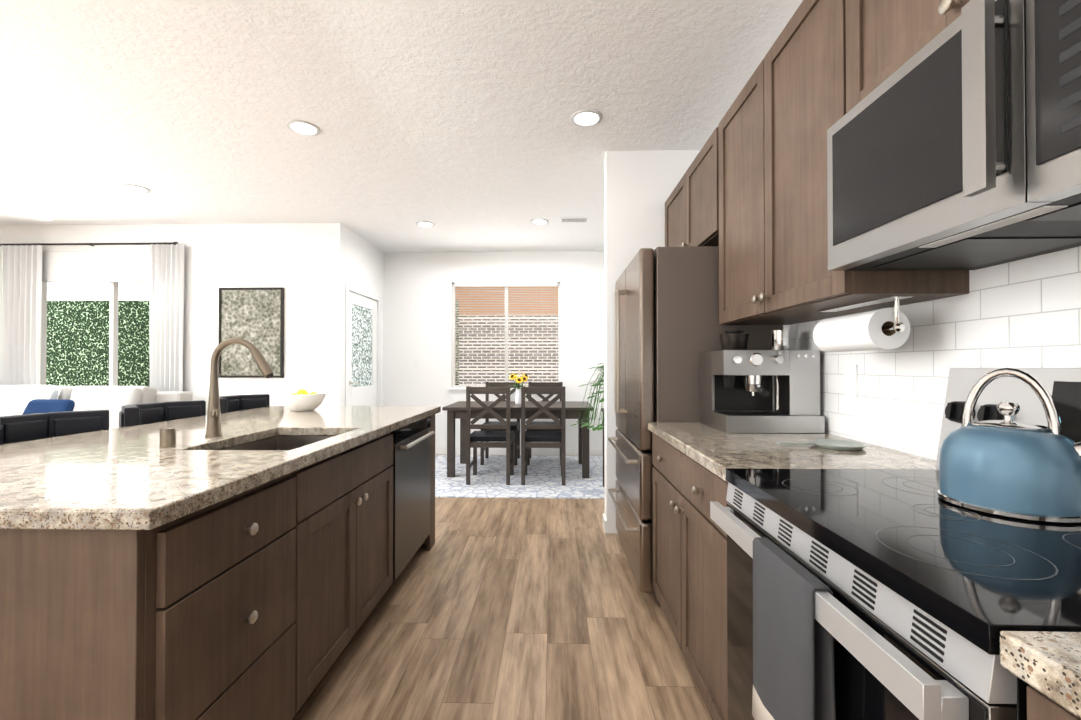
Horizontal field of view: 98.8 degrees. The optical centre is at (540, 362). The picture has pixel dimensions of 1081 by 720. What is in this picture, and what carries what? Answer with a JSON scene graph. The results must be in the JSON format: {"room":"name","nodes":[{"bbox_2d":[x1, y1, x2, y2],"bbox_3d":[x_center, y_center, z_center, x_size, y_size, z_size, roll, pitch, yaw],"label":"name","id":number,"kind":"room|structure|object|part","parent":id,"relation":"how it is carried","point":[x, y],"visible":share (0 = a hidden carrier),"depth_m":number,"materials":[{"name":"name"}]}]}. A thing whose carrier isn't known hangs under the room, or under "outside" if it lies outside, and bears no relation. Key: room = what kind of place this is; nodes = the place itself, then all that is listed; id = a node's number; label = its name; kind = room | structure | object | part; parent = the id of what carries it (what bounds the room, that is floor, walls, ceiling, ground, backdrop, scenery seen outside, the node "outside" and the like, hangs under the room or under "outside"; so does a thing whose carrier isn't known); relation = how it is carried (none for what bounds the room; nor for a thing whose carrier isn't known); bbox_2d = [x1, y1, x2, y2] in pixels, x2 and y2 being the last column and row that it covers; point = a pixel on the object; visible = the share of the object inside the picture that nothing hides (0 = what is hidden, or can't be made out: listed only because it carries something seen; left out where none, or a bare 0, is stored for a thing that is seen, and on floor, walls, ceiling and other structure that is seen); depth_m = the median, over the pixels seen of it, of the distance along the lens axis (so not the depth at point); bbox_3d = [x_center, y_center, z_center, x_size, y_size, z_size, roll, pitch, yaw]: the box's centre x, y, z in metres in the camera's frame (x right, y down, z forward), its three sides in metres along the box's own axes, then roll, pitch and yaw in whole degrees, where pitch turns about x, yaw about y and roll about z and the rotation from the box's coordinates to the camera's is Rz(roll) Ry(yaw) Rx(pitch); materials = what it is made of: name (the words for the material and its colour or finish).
{"room":"dining room and kitchen","nodes":[
{"label":"dining room and kitchen","id":0,"kind":"room"},
{"bbox_2d":[0,223,347,414],"bbox_3d":[-4.459,-0.132,5.138,4.600,2.740,0.170,0,0,2],"label":"wall","id":1,"kind":"structure","parent":0,"point":[312,270],"depth_m":5.03,"materials":[{"name":"white paint"}]},
{"bbox_2d":[40,282,118,385],"bbox_3d":[-4.755,-0.434,5.109,1.730,1.554,0.170,0,0,2],"label":"window","id":2,"kind":"structure","parent":1,"relation":"in","point":[113,336],"depth_m":5.16,"materials":[{"name":"white plastic"}]},
{"bbox_2d":[0,242,177,245],"bbox_3d":[-4.898,-1.272,5.028,2.010,0.036,0.091,0,0,2],"label":"curtain rod","id":3,"kind":"object","parent":1,"relation":"attached to","point":[93,244],"visible":0.77,"depth_m":4.99,"materials":[{"name":"grey metal"}]},
{"bbox_2d":[0,245,41,384],"bbox_3d":[-5.623,-0.027,5.009,0.460,2.468,0.072,0,0,2],"label":"curtain","id":4,"kind":"object","parent":3,"relation":"hanging from","point":[20,300],"visible":0.5,"depth_m":5.00,"materials":[{"name":"white fabric"}]},
{"bbox_2d":[149,244,183,390],"bbox_3d":[-4.009,-0.027,4.965,0.370,2.468,0.072,0,0,2],"label":"curtain","id":5,"kind":"object","parent":3,"relation":"hanging from","point":[166,300],"visible":0.6,"depth_m":4.96,"materials":[{"name":"white fabric"}]},
{"bbox_2d":[42,251,149,282],"bbox_3d":[-4.756,-1.046,5.097,1.570,0.328,0.045,0,0,2],"label":"window blind","id":6,"kind":"object","parent":1,"relation":"attached to","point":[124,266],"visible":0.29,"depth_m":5.08,"materials":[{"name":"white fabric"}]},
{"bbox_2d":[218,287,283,377],"bbox_3d":[-3.123,-0.318,5.003,0.700,0.970,0.029,0,0,2],"label":"framed art","id":7,"kind":"object","parent":1,"relation":"attached to","point":[255,316],"visible":0.94,"depth_m":5.00,"materials":[{"name":"grey paper"}]},
{"bbox_2d":[46,299,458,386],"bbox_3d":[-4.826,0.134,7.512,7.000,2.250,0.200,0,0,2],"label":"hedge","id":8,"kind":"object","parent":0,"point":[77,354],"visible":0.21,"depth_m":7.48,"materials":[{"name":"green plant"}]},
{"bbox_2d":[348,228,383,405],"bbox_3d":[-2.218,-0.127,5.718,0.150,2.740,1.110,0,0,2],"label":"wall","id":9,"kind":"structure","parent":0,"point":[365,260],"depth_m":5.80,"materials":[{"name":"white paint"}]},
{"bbox_2d":[345,283,380,405],"bbox_3d":[-2.150,0.188,5.629,0.094,2.110,1.020,0,0,2],"label":"door frame","id":10,"kind":"structure","parent":9,"relation":"attached to","point":[360,350],"depth_m":5.62,"materials":[{"name":"white painted wood"}]},
{"bbox_2d":[0,0,802,251],"bbox_3d":[-2.833,-1.585,2.396,8.460,0.120,8.250,0,0,2],"label":"ceiling","id":11,"kind":"structure","parent":0,"point":[455,125],"depth_m":2.76,"materials":[{"name":"white paint"}]},
{"bbox_2d":[35,214,52,220],"bbox_3d":[-5.120,-1.487,4.783,0.130,0.034,0.130,0,0,2],"label":"recessed light","id":12,"kind":"object","parent":11,"relation":"attached to","point":[43,217],"visible":1,"depth_m":4.75,"materials":[{"name":"white plastic"}]},
{"bbox_2d":[120,184,149,192],"bbox_3d":[-3.519,-1.506,4.029,0.195,0.010,0.195,0,0,-4],"label":"recessed light","id":13,"kind":"object","parent":11,"relation":"in","point":[135,188],"depth_m":4.02,"materials":[{"name":"grey"}]},
{"bbox_2d":[286,120,319,135],"bbox_3d":[-1.536,-1.515,3.006,0.195,0.010,0.195,0,0,-4],"label":"recessed light","id":14,"kind":"object","parent":11,"relation":"in","point":[301,127],"depth_m":3.00,"materials":[{"name":"grey"}]},
{"bbox_2d":[416,221,434,226],"bbox_3d":[-1.251,-1.497,5.039,0.195,0.010,0.195,0,0,-7],"label":"recessed light","id":15,"kind":"object","parent":11,"relation":"in","point":[421,223],"depth_m":5.03,"materials":[{"name":"grey plastic"}]},
{"bbox_2d":[530,219,548,224],"bbox_3d":[-0.011,-1.498,4.955,0.195,0.010,0.195,0,0,-4],"label":"recessed light","id":16,"kind":"object","parent":11,"relation":"in","point":[535,221],"depth_m":4.94,"materials":[{"name":"grey plastic"}]},
{"bbox_2d":[560,217,588,221],"bbox_3d":[0.355,-1.499,4.886,0.300,0.009,0.140,0,0,2],"label":"ceiling vent","id":17,"kind":"object","parent":11,"relation":"in","point":[574,219],"visible":0.98,"depth_m":4.86,"materials":[{"name":"white metal"}]},
{"bbox_2d":[571,109,601,126],"bbox_3d":[0.287,-1.516,2.887,0.195,0.010,0.195,0,0,-4],"label":"recessed light","id":18,"kind":"object","parent":11,"relation":"in","point":[586,118],"depth_m":2.88,"materials":[{"name":"grey plastic"}]},
{"bbox_2d":[384,251,599,448],"bbox_3d":[-0.496,-0.121,6.322,3.560,2.740,0.150,0,0,2],"label":"wall","id":19,"kind":"structure","parent":0,"point":[417,285],"depth_m":6.27,"materials":[{"name":"white paint"}]},
{"bbox_2d":[448,283,560,389],"bbox_3d":[-0.467,-0.354,6.293,1.540,1.454,0.170,0,0,2],"label":"window","id":20,"kind":"structure","parent":19,"relation":"in","point":[458,387],"depth_m":6.32,"materials":[{"name":"white plastic"}]},
{"bbox_2d":[454,282,557,383],"bbox_3d":[-0.467,-0.394,6.284,1.400,1.372,0.046,0,0,2],"label":"window blind","id":21,"kind":"object","parent":20,"relation":"attached to","point":[505,284],"visible":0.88,"depth_m":6.28,"materials":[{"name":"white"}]},
{"bbox_2d":[435,448,602,455],"bbox_3d":[-0.413,1.203,6.227,3.430,0.090,0.014,0,0,2],"label":"baseboard","id":22,"kind":"structure","parent":19,"relation":"attached to","point":[534,451],"depth_m":6.21,"materials":[{"name":"white"}]},
{"bbox_2d":[293,455,711,719],"bbox_3d":[-2.752,1.300,5.370,10.060,0.120,14.850,0,0,2],"label":"floor","id":23,"kind":"structure","parent":0,"point":[516,609],"depth_m":2.06,"materials":[{"name":"brown wood"}]},
{"bbox_2d":[0,410,108,444],"bbox_3d":[-1.861,0.710,1.825,0.478,1.000,0.491,0,0,2],"label":"stool","id":24,"kind":"object","parent":23,"relation":"on","point":[23,427],"visible":0.19,"depth_m":1.92,"materials":[{"name":"black leather"}]},
{"bbox_2d":[0,385,192,428],"bbox_3d":[-4.994,0.725,4.400,2.730,1.014,0.940,0,0,2],"label":"sofa","id":25,"kind":"object","parent":23,"relation":"on","point":[25,399],"visible":0.25,"depth_m":4.32,"materials":[{"name":"fabric"}]},
{"bbox_2d":[119,400,205,427],"bbox_3d":[-1.846,0.715,2.395,0.478,1.000,0.491,0,0,2],"label":"stool","id":26,"kind":"object","parent":23,"relation":"on","point":[140,414],"visible":0.21,"depth_m":2.44,"materials":[{"name":"black leather"}]},
{"bbox_2d":[0,410,440,719],"bbox_3d":[-1.108,0.771,2.029,0.828,0.881,2.230,0,0,2],"label":"kitchen island","id":27,"kind":"object","parent":23,"relation":"on","point":[250,564],"depth_m":1.12,"materials":[{"name":"wood"}]},
{"bbox_2d":[0,406,439,533],"bbox_3d":[-1.292,0.279,2.038,1.160,0.103,2.290,0,0,2],"label":"island countertop","id":28,"kind":"structure","parent":27,"relation":"on","point":[123,480],"depth_m":1.31,"materials":[{"name":"beige stone"}]},
{"bbox_3d":[-1.264,0.255,1.573,0.044,0.064,0.043,0,0,2],"label":"air gap cap","id":29,"kind":"part","parent":28,"relation":"part of","materials":[{"name":"silver metal"}]},
{"bbox_2d":[205,338,273,436],"bbox_3d":[-1.165,0.097,1.773,0.286,0.384,0.135,0,0,2],"label":"faucet","id":30,"kind":"object","parent":28,"relation":"on","point":[213,427],"visible":1,"depth_m":1.79,"materials":[{"name":"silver metal"}]},
{"bbox_2d":[232,434,327,449],"bbox_3d":[-0.998,0.424,1.794,0.388,0.217,0.568,0,0,2],"label":"sink","id":31,"kind":"object","parent":28,"relation":"in","point":[285,440],"depth_m":2.08,"materials":[{"name":"grey metal"}]},
{"bbox_2d":[277,389,325,410],"bbox_3d":[-1.470,0.232,2.859,0.270,0.133,0.270,0,0,2],"label":"fruit bowl","id":32,"kind":"object","parent":28,"relation":"on","point":[301,400],"visible":1,"depth_m":2.78,"materials":[{"name":"white ceramic"}]},
{"bbox_2d":[220,394,269,412],"bbox_3d":[-1.830,0.720,2.985,0.478,1.000,0.491,0,0,2],"label":"stool","id":33,"kind":"object","parent":23,"relation":"on","point":[231,403],"visible":0.12,"depth_m":3.09,"materials":[{"name":"black leather"}]},
{"bbox_2d":[459,316,557,384],"bbox_3d":[-0.231,0.063,10.990,8.000,2.450,0.200,0,0,2],"label":"brick wall","id":34,"kind":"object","parent":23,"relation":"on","point":[510,373],"depth_m":10.91,"materials":[{"name":"beige brick"}]},
{"bbox_2d":[456,287,557,314],"bbox_3d":[-0.293,-1.161,8.662,8.000,0.060,4.480,0,0,2],"label":"roof","id":35,"kind":"structure","parent":34,"relation":"on","point":[508,301],"depth_m":8.66,"materials":[{"name":"brown"}]},
{"bbox_2d":[435,455,603,498],"bbox_3d":[-0.372,1.233,5.167,2.730,0.010,1.950,0,0,2],"label":"dining rug","id":36,"kind":"object","parent":23,"relation":"on","point":[543,477],"visible":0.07,"depth_m":4.79,"materials":[{"name":"white fabric"}]},
{"bbox_2d":[466,386,513,484],"bbox_3d":[-0.516,0.735,4.841,0.440,0.978,0.461,0,0,2],"label":"dining chair","id":37,"kind":"object","parent":36,"relation":"on","point":[475,440],"visible":1,"depth_m":4.62,"materials":[{"name":"brown wood"}]},
{"bbox_2d":[480,382,519,464],"bbox_3d":[-0.491,0.743,5.748,0.440,0.978,0.461,0,0,2],"label":"dining chair","id":38,"kind":"object","parent":36,"relation":"on","point":[515,427],"visible":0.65,"depth_m":5.93,"materials":[{"name":"brown wood"}]},
{"bbox_2d":[442,401,592,477],"bbox_3d":[-0.229,0.854,5.286,1.590,0.748,0.850,0,0,2],"label":"dining table","id":39,"kind":"object","parent":36,"relation":"on","point":[457,410],"visible":0.81,"depth_m":4.92,"materials":[{"name":"brown wood"}]},
{"bbox_2d":[509,373,527,403],"bbox_3d":[-0.249,0.302,5.287,0.260,0.353,0.267,0,0,2],"label":"sunflower vase","id":40,"kind":"object","parent":39,"relation":"on","point":[518,390],"visible":0.94,"depth_m":5.24,"materials":[{"name":"white"}]},
{"bbox_2d":[521,386,565,484],"bbox_3d":[0.034,0.735,4.827,0.440,0.978,0.461,0,0,2],"label":"dining chair","id":41,"kind":"object","parent":36,"relation":"on","point":[543,439],"visible":1,"depth_m":4.61,"materials":[{"name":"brown wood"}]},
{"bbox_2d":[526,382,562,465],"bbox_3d":[0.058,0.743,5.733,0.440,0.978,0.461,0,0,2],"label":"dining chair","id":42,"kind":"object","parent":36,"relation":"on","point":[545,384],"visible":0.35,"depth_m":5.92,"materials":[{"name":"brown wood"}]},
{"bbox_2d":[601,408,603,486],"bbox_3d":[0.773,0.836,4.394,0.360,0.768,0.360,0,0,2],"label":"plant stand","id":43,"kind":"object","parent":36,"relation":"on","point":[602,409],"visible":0.08,"depth_m":4.53,"materials":[{"name":"brown wood"}]},
{"bbox_2d":[571,363,603,430],"bbox_3d":[0.722,0.298,4.359,0.914,0.590,0.891,0,0,2],"label":"potted plant","id":44,"kind":"object","parent":43,"relation":"on","point":[599,382],"visible":0.31,"depth_m":4.28,"materials":[{"name":"green plant"}]},
{"bbox_2d":[608,246,781,605],"bbox_3d":[0.820,0.325,2.732,0.751,1.785,0.910,0,0,2],"label":"refrigerator","id":45,"kind":"object","parent":23,"relation":"on","point":[668,328],"visible":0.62,"depth_m":2.29,"materials":[{"name":"brown"}]},
{"bbox_3d":[0.474,0.223,2.742,0.058,1.292,0.773,0,0,2],"label":"handle","id":46,"kind":"part","parent":45,"relation":"part of","materials":[{"name":"silver metal"}]},
{"bbox_3d":[0.539,0.289,2.739,0.073,1.707,0.904,0,0,2],"label":"door","id":47,"kind":"part","parent":45,"relation":"part of","materials":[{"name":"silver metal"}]},
{"bbox_2d":[648,422,938,719],"bbox_3d":[0.835,0.750,1.745,0.671,0.920,1.024,0,0,2],"label":"base cabinet","id":48,"kind":"object","parent":23,"relation":"on","point":[692,462],"depth_m":1.56,"materials":[{"name":"wood"}]},
{"bbox_2d":[700,330,824,432],"bbox_3d":[0.967,0.071,2.019,0.407,0.439,0.415,0,0,2],"label":"espresso machine","id":49,"kind":"object","parent":48,"relation":"on","point":[774,389],"visible":1,"depth_m":1.93,"materials":[{"name":"silver metal"}]},
{"bbox_2d":[776,439,866,450],"bbox_3d":[0.947,0.280,1.573,0.281,0.014,0.163,0,0,2],"label":"spoon rest","id":50,"kind":"object","parent":48,"relation":"on","point":[833,444],"visible":1,"depth_m":1.56,"materials":[{"name":"grey ceramic"}]},
{"bbox_2d":[710,368,1080,719],"bbox_3d":[0.786,0.607,0.854,0.702,1.190,0.750,0,0,2],"label":"range","id":51,"kind":"object","parent":23,"relation":"on","point":[926,603],"visible":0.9,"depth_m":0.71,"materials":[{"name":"silver metal"}]},
{"bbox_2d":[752,537,835,719],"bbox_3d":[0.445,0.588,0.832,0.048,0.467,0.214,0,0,2],"label":"tea towel","id":52,"kind":"object","parent":51,"relation":"hanging from","point":[793,661],"visible":0.98,"depth_m":0.80,"materials":[{"name":"grey fabric"}]},
{"bbox_2d":[938,368,1080,523],"bbox_3d":[0.913,0.145,0.890,0.212,0.270,0.242,0,0,2],"label":"kettle","id":53,"kind":"object","parent":51,"relation":"on","point":[1007,466],"visible":1,"depth_m":0.85,"materials":[{"name":"blue metal"}]},
{"bbox_2d":[1000,631,1080,719],"bbox_3d":[0.772,0.730,-0.582,0.671,0.920,2.107,0,0,2],"label":"base cabinet","id":54,"kind":"object","parent":23,"relation":"on","point":[1045,666],"depth_m":0.45,"materials":[{"name":"stone"}]},
{"bbox_2d":[600,150,699,532],"bbox_3d":[0.840,-0.147,3.385,0.730,2.740,0.150,0,0,2],"label":"wall","id":55,"kind":"structure","parent":0,"point":[638,185],"depth_m":3.32,"materials":[{"name":"white paint"}]},
{"bbox_2d":[602,513,606,527],"bbox_3d":[0.836,1.179,3.459,0.744,0.090,0.020,0,0,2],"label":"baseboard","id":56,"kind":"structure","parent":55,"relation":"attached to","point":[604,522],"depth_m":3.40,"materials":[{"name":"white wood"}]},
{"bbox_2d":[665,127,718,246],"bbox_3d":[1.022,-0.887,2.767,0.370,0.510,1.050,0,0,2],"label":"upper cabinet","id":57,"kind":"object","parent":55,"relation":"attached to","point":[692,210],"visible":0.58,"depth_m":2.56,"materials":[{"name":"brown wood"}]},
{"bbox_2d":[718,0,968,324],"bbox_3d":[0.994,-0.666,1.740,0.370,0.970,0.960,0,0,2],"label":"upper cabinet","id":58,"kind":"object","parent":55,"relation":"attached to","point":[786,111],"visible":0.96,"depth_m":1.57,"materials":[{"name":"brown wood"}]},
{"bbox_2d":[818,296,912,331],"bbox_3d":[1.003,-0.132,1.454,0.060,0.101,0.351,0,0,2],"label":"paper towel holder","id":59,"kind":"object","parent":58,"relation":"attached to","point":[898,326],"visible":0.88,"depth_m":1.33,"materials":[{"name":"silver metal"}]},
{"bbox_2d":[813,308,909,351],"bbox_3d":[1.004,-0.095,1.470,0.120,0.120,0.280,0,0,2],"label":"paper towel roll","id":60,"kind":"object","parent":59,"relation":"hanging from","point":[861,331],"visible":0.92,"depth_m":1.38,"materials":[{"name":"white paper"}]},
{"bbox_2d":[845,0,969,112],"bbox_3d":[0.971,-0.899,0.873,0.370,0.518,0.771,0,0,2],"label":"upper cabinet","id":61,"kind":"object","parent":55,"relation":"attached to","point":[885,39],"visible":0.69,"depth_m":1.12,"materials":[{"name":"brown wood"}]},
{"bbox_2d":[827,0,1080,270],"bbox_3d":[0.930,-0.436,0.864,0.431,0.383,0.756,0,0,2],"label":"over-the-range microwave","id":62,"kind":"object","parent":61,"relation":"attached to","point":[955,144],"visible":1,"depth_m":0.85,"materials":[{"name":"silver metal"}]},
{"bbox_2d":[783,246,1080,459],"bbox_3d":[1.137,-0.183,0.311,0.010,0.960,3.900,0,0,2],"label":"backsplash","id":63,"kind":"structure","parent":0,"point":[1024,313],"depth_m":1.33,"materials":[{"name":"white tile"}]},
{"bbox_2d":[844,365,857,396],"bbox_3d":[1.167,0.070,1.744,0.007,0.120,0.070,0,0,2],"label":"switch plate","id":64,"kind":"object","parent":63,"relation":"attached to","point":[850,380],"depth_m":1.73,"materials":[{"name":"white plastic"}]}
]}

